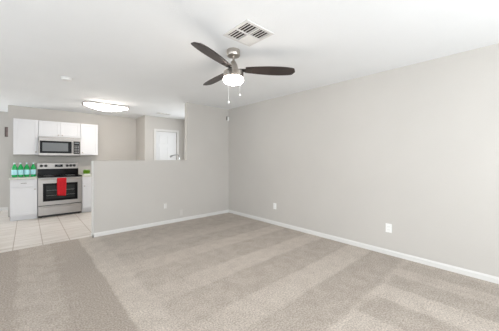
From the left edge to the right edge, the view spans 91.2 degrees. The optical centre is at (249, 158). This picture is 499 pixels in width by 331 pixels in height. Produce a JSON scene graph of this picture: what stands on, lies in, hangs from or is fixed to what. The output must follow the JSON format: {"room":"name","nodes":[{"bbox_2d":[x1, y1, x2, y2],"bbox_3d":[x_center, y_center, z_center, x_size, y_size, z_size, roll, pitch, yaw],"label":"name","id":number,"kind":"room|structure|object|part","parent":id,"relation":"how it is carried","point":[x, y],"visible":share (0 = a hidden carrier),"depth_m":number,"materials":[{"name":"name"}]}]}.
{"room":"living room","nodes":[
{"label":"living room","id":0,"kind":"room"},
{"bbox_2d":[0,111,7,207],"bbox_3d":[-6.310,0.047,5.966,3.700,2.440,0.120,0,0,-42],"label":"wall","id":1,"kind":"structure","parent":0,"point":[3,115],"depth_m":6.07,"materials":[{"name":"beige paint"}]},
{"bbox_2d":[5,127,7,136],"bbox_3d":[-6.034,-0.673,6.123,0.140,0.240,0.020,0,0,-42],"label":"wall picture","id":2,"kind":"object","parent":1,"relation":"attached to","point":[6,128],"visible":0.51,"depth_m":6.10,"materials":[{"name":"brown wood"}]},
{"bbox_2d":[8,105,135,216],"bbox_3d":[-4.266,0.047,6.286,2.765,2.440,0.120,0,0,-42],"label":"wall","id":3,"kind":"structure","parent":0,"point":[116,135],"depth_m":6.26,"materials":[{"name":"beige paint"}]},
{"bbox_2d":[13,118,37,154],"bbox_3d":[-4.913,-0.475,5.374,0.399,0.765,0.356,0,0,-42],"label":"upper cabinet","id":4,"kind":"object","parent":3,"relation":"attached to","point":[25,131],"visible":0.99,"depth_m":5.26,"materials":[{"name":"white paint"}]},
{"bbox_2d":[38,120,79,137],"bbox_3d":[-4.480,-0.678,5.768,0.767,0.360,0.356,0,0,-42],"label":"upper cabinet","id":5,"kind":"object","parent":3,"relation":"attached to","point":[45,128],"visible":0.87,"depth_m":5.63,"materials":[{"name":"white paint"}]},
{"bbox_3d":[-4.527,-0.678,5.536,0.375,0.348,0.018,0,0,-42],"label":"door","id":6,"kind":"part","parent":5,"relation":"part of","materials":[{"name":"white paint"}]},
{"bbox_2d":[38,136,80,155],"bbox_3d":[-4.453,-0.281,5.737,0.765,0.429,0.438,0,0,-42],"label":"microwave","id":7,"kind":"object","parent":5,"relation":"attached to","point":[47,146],"visible":1,"depth_m":5.58,"materials":[{"name":"silver metal"}]},
{"bbox_3d":[-4.398,-0.259,5.564,0.613,0.332,0.030,0,0,-42],"label":"door","id":8,"kind":"part","parent":7,"relation":"part of","materials":[{"name":"silver metal"}]},
{"bbox_3d":[-4.114,-0.259,5.822,0.150,0.332,0.030,0,0,-42],"label":"panel frame","id":9,"kind":"part","parent":7,"relation":"part of","materials":[{"name":"silver metal"}]},
{"bbox_3d":[-4.106,-0.265,5.807,0.122,0.293,0.003,0,0,-42],"label":"control panel","id":10,"kind":"part","parent":7,"relation":"part of","materials":[{"name":"black glass"}]},
{"bbox_3d":[-4.245,-0.678,5.792,0.374,0.348,0.018,0,0,-42],"label":"door","id":11,"kind":"part","parent":5,"relation":"part of","materials":[{"name":"white paint"}]},
{"bbox_2d":[80,124,97,154],"bbox_3d":[-4.058,-0.475,6.152,0.370,0.765,0.356,0,0,-42],"label":"upper cabinet","id":12,"kind":"object","parent":3,"relation":"attached to","point":[88,132],"visible":0.92,"depth_m":6.05,"materials":[{"name":"white paint"}]},
{"bbox_2d":[136,115,148,160],"bbox_3d":[-3.005,0.047,6.866,0.120,2.440,0.720,0,0,-42],"label":"wall","id":13,"kind":"structure","parent":0,"point":[142,123],"depth_m":6.70,"materials":[{"name":"beige paint"}]},
{"bbox_2d":[94,102,228,232],"bbox_3d":[-1.547,0.047,4.920,2.744,2.440,0.120,0,0,-42],"label":"wall partition","id":14,"kind":"structure","parent":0,"point":[126,193],"depth_m":4.88,"materials":[{"name":"beige paint"}]},
{"bbox_2d":[91,161,93,232],"bbox_3d":[-2.566,0.617,3.993,0.011,1.166,0.122,0,0,-42],"label":"trim","id":15,"kind":"structure","parent":14,"relation":"attached to","point":[92,162],"depth_m":3.96,"materials":[{"name":"white paint"}]},
{"bbox_2d":[91,210,228,236],"bbox_3d":[-1.548,1.234,4.911,2.757,0.066,0.133,0,0,-42],"label":"baseboard","id":16,"kind":"structure","parent":14,"relation":"attached to","point":[109,232],"depth_m":4.59,"materials":[{"name":"white paint"}]},
{"bbox_2d":[149,116,184,159],"bbox_3d":[-2.359,0.047,7.048,1.080,2.440,0.120,0,0,-42],"label":"wall","id":17,"kind":"structure","parent":0,"point":[155,122],"depth_m":6.97,"materials":[{"name":"beige paint"}]},
{"bbox_2d":[156,131,175,159],"bbox_3d":[-2.363,0.244,6.975,0.609,2.026,0.113,0,0,-42],"label":"door","id":18,"kind":"structure","parent":17,"relation":"in","point":[165,141],"depth_m":6.97,"materials":[{"name":"white paint"}]},
{"bbox_3d":[-2.377,0.182,6.986,0.410,1.670,0.008,0,0,-42],"label":"panel","id":19,"kind":"part","parent":18,"relation":"part of","materials":[{"name":"white paint"}]},
{"bbox_2d":[154,129,178,159],"bbox_3d":[-2.354,0.217,6.960,0.730,2.100,0.016,0,0,-42],"label":"trim","id":20,"kind":"structure","parent":17,"relation":"attached to","point":[155,130],"depth_m":6.91,"materials":[{"name":"white paint"}]},
{"bbox_2d":[0,210,498,330],"bbox_3d":[-1.938,1.292,2.901,6.040,0.050,10.300,0,0,-42],"label":"floor","id":21,"kind":"structure","parent":0,"point":[228,271],"depth_m":2.49,"materials":[{"name":"beige carpet"}]},
{"bbox_2d":[10,179,36,220],"bbox_3d":[-4.846,0.848,5.257,0.420,0.845,0.618,0,0,-42],"label":"base cabinet","id":22,"kind":"object","parent":21,"relation":"on","point":[23,193],"visible":0.99,"depth_m":5.05,"materials":[{"name":"white paint"}]},
{"bbox_2d":[9,176,37,179],"bbox_3d":[-4.857,0.406,5.260,0.435,0.035,0.599,0,0,-42],"label":"countertop","id":23,"kind":"structure","parent":22,"relation":"on","point":[17,177],"depth_m":5.11,"materials":[{"name":"stone"}]},
{"bbox_2d":[11,163,16,176],"bbox_3d":[-4.993,0.234,5.192,0.093,0.309,0.093,0,0,-42],"label":"bottle","id":24,"kind":"object","parent":23,"relation":"on","point":[14,167],"visible":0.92,"depth_m":5.16,"materials":[{"name":"green glass"}]},
{"bbox_2d":[18,163,23,176],"bbox_3d":[-4.922,0.234,5.256,0.093,0.309,0.093,0,0,-42],"label":"bottle","id":25,"kind":"object","parent":23,"relation":"on","point":[20,167],"visible":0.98,"depth_m":5.23,"materials":[{"name":"green glass"}]},
{"bbox_2d":[24,163,29,176],"bbox_3d":[-4.849,0.234,5.322,0.093,0.309,0.093,0,0,-42],"label":"bottle","id":26,"kind":"object","parent":23,"relation":"on","point":[26,168],"visible":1,"depth_m":5.30,"materials":[{"name":"green glass"}]},
{"bbox_2d":[30,163,35,176],"bbox_3d":[-4.771,0.234,5.393,0.093,0.309,0.093,0,0,-42],"label":"bottle","id":27,"kind":"object","parent":23,"relation":"on","point":[33,168],"visible":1,"depth_m":5.36,"materials":[{"name":"green glass"}]},
{"bbox_3d":[-4.665,0.508,5.058,0.404,0.147,0.018,0,0,-42],"label":"drawer","id":28,"kind":"part","parent":22,"relation":"part of","materials":[{"name":"white paint"}]},
{"bbox_2d":[37,163,81,217],"bbox_3d":[-4.386,0.681,5.651,0.782,1.179,0.648,0,0,-42],"label":"range","id":29,"kind":"object","parent":21,"relation":"on","point":[49,203],"visible":0.98,"depth_m":5.53,"materials":[{"name":"silver metal"}]},
{"bbox_3d":[-4.560,0.305,5.842,0.768,0.146,0.012,0,0,-42],"label":"splash panel","id":30,"kind":"part","parent":29,"relation":"part of","materials":[{"name":"black glass"}]},
{"bbox_2d":[37,174,81,177],"bbox_3d":[-4.372,0.392,5.635,0.782,0.026,0.560,0,0,-42],"label":"cooktop","id":31,"kind":"object","parent":29,"relation":"in","point":[38,175],"depth_m":5.58,"materials":[{"name":"black glass"}]},
{"bbox_3d":[-4.218,1.238,5.467,0.766,0.033,0.015,0,0,-42],"label":"toe panel","id":32,"kind":"part","parent":29,"relation":"part of","materials":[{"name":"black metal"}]},
{"bbox_3d":[-4.213,0.710,5.462,0.776,0.590,0.030,0,0,-42],"label":"oven door","id":33,"kind":"part","parent":29,"relation":"part of","materials":[{"name":"silver metal"}]},
{"bbox_3d":[-4.213,1.119,5.462,0.776,0.200,0.030,0,0,-42],"label":"drawer","id":34,"kind":"part","parent":29,"relation":"part of","materials":[{"name":"silver metal"}]},
{"bbox_3d":[-4.185,0.439,5.431,0.716,0.023,0.053,0,0,-42],"label":"handle","id":35,"kind":"part","parent":29,"relation":"part of","materials":[{"name":"silver metal"}]},
{"bbox_2d":[57,178,66,195],"bbox_3d":[-4.167,0.618,5.425,0.169,0.399,0.048,0,0,-42],"label":"dish towel","id":36,"kind":"object","parent":29,"relation":"hanging from","point":[61,182],"visible":1,"depth_m":5.41,"materials":[{"name":"red fabric"}]},
{"bbox_2d":[82,177,90,212],"bbox_3d":[-3.930,0.848,6.090,0.473,0.845,0.618,0,0,-42],"label":"base cabinet","id":37,"kind":"object","parent":21,"relation":"on","point":[86,181],"visible":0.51,"depth_m":5.79,"materials":[{"name":"white paint"}]},
{"bbox_3d":[-3.750,0.508,5.892,0.457,0.147,0.018,0,0,-42],"label":"drawer","id":38,"kind":"part","parent":37,"relation":"part of","materials":[{"name":"white paint"}]},
{"bbox_3d":[-3.750,0.879,5.892,0.457,0.575,0.018,0,0,-42],"label":"door","id":39,"kind":"part","parent":37,"relation":"part of","materials":[{"name":"white paint"}]},
{"bbox_3d":[-3.930,0.406,6.104,0.495,0.035,0.599,0,0,-42],"label":"countertop","id":40,"kind":"structure","parent":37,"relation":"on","visible":0},
{"bbox_2d":[83,169,89,174],"bbox_3d":[-4.023,0.319,6.035,0.148,0.140,0.092,0,0,-42],"label":"potted grass","id":41,"kind":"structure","parent":40,"relation":"on","point":[85,172],"depth_m":6.02,"materials":[{"name":"green plant"}]},
{"bbox_2d":[0,0,498,119],"bbox_3d":[-1.938,-1.223,2.901,6.280,0.100,10.540,0,0,-42],"label":"ceiling","id":42,"kind":"structure","parent":0,"point":[140,55],"depth_m":2.51,"materials":[{"name":"white paint"}]},
{"bbox_2d":[60,76,72,81],"bbox_3d":[-2.648,-1.153,3.540,0.144,0.041,0.144,0,0,-42],"label":"smoke detector","id":43,"kind":"object","parent":42,"relation":"attached to","point":[64,78],"visible":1,"depth_m":3.50,"materials":[{"name":"white plastic"}]},
{"bbox_2d":[82,100,128,111],"bbox_3d":[-3.082,-1.101,5.261,0.863,0.143,0.294,0,0,-42],"label":"kitchen ceiling light","id":44,"kind":"object","parent":42,"relation":"attached to","point":[96,105],"visible":1,"depth_m":5.16,"materials":[{"name":"white paint"}]},
{"bbox_2d":[84,103,126,111],"bbox_3d":[-3.082,-1.083,5.261,0.795,0.105,0.256,0,0,-42],"label":"diffuser","id":45,"kind":"object","parent":44,"relation":"attached to","point":[99,106],"depth_m":5.17,"materials":[{"name":"white plastic"}]},
{"bbox_2d":[191,42,294,103],"bbox_3d":[-0.279,-0.870,2.706,1.186,0.606,1.114,0,0,-42],"label":"ceiling fan","id":46,"kind":"object","parent":42,"relation":"hanging from","point":[233,76],"visible":1,"depth_m":2.60,"materials":[{"name":"brown wood"}]},
{"bbox_3d":[-0.343,-0.965,2.273,0.160,0.008,0.550,14,6,24],"label":"blade","id":47,"kind":"part","parent":46,"relation":"part of","materials":[{"name":"brown wood"}]},
{"bbox_3d":[-0.407,-0.965,2.972,0.160,0.008,0.550,-16,9,-34],"label":"blade","id":48,"kind":"part","parent":46,"relation":"part of","materials":[{"name":"brown wood"}]},
{"bbox_3d":[-0.173,-0.841,2.642,0.218,0.071,0.218,0,0,-42],"label":"lamp shade","id":49,"kind":"part","parent":46,"relation":"part of","materials":[{"name":"white glass"}]},
{"bbox_3d":[0.230,-0.965,2.679,0.550,0.008,0.160,0,-13,-5],"label":"blade","id":50,"kind":"part","parent":46,"relation":"part of","materials":[{"name":"brown wood"}]},
{"bbox_2d":[223,19,273,46],"bbox_3d":[-0.011,-1.167,2.292,0.340,0.012,0.345,0,0,-42],"label":"ceiling vent","id":51,"kind":"object","parent":42,"relation":"in","point":[248,33],"visible":1,"depth_m":2.28,"materials":[{"name":"white metal"}]},
{"bbox_2d":[229,43,498,276],"bbox_3d":[0.966,0.047,4.287,0.120,2.440,8.680,0,0,-42],"label":"wall","id":52,"kind":"structure","parent":0,"point":[414,148],"depth_m":3.23,"materials":[{"name":"beige paint"}]},
{"bbox_2d":[229,210,498,283],"bbox_3d":[1.634,1.234,3.453,0.012,0.066,6.307,0,0,-42],"label":"baseboard","id":53,"kind":"structure","parent":52,"relation":"attached to","point":[474,274],"depth_m":3.21,"materials":[{"name":"white paint"}]},
{"bbox_2d":[386,223,391,232],"bbox_3d":[1.839,0.915,3.231,0.009,0.116,0.074,0,0,-42],"label":"wall outlet","id":54,"kind":"object","parent":52,"relation":"attached to","point":[388,226],"visible":1,"depth_m":3.22,"materials":[{"name":"white plastic"}]}
]}

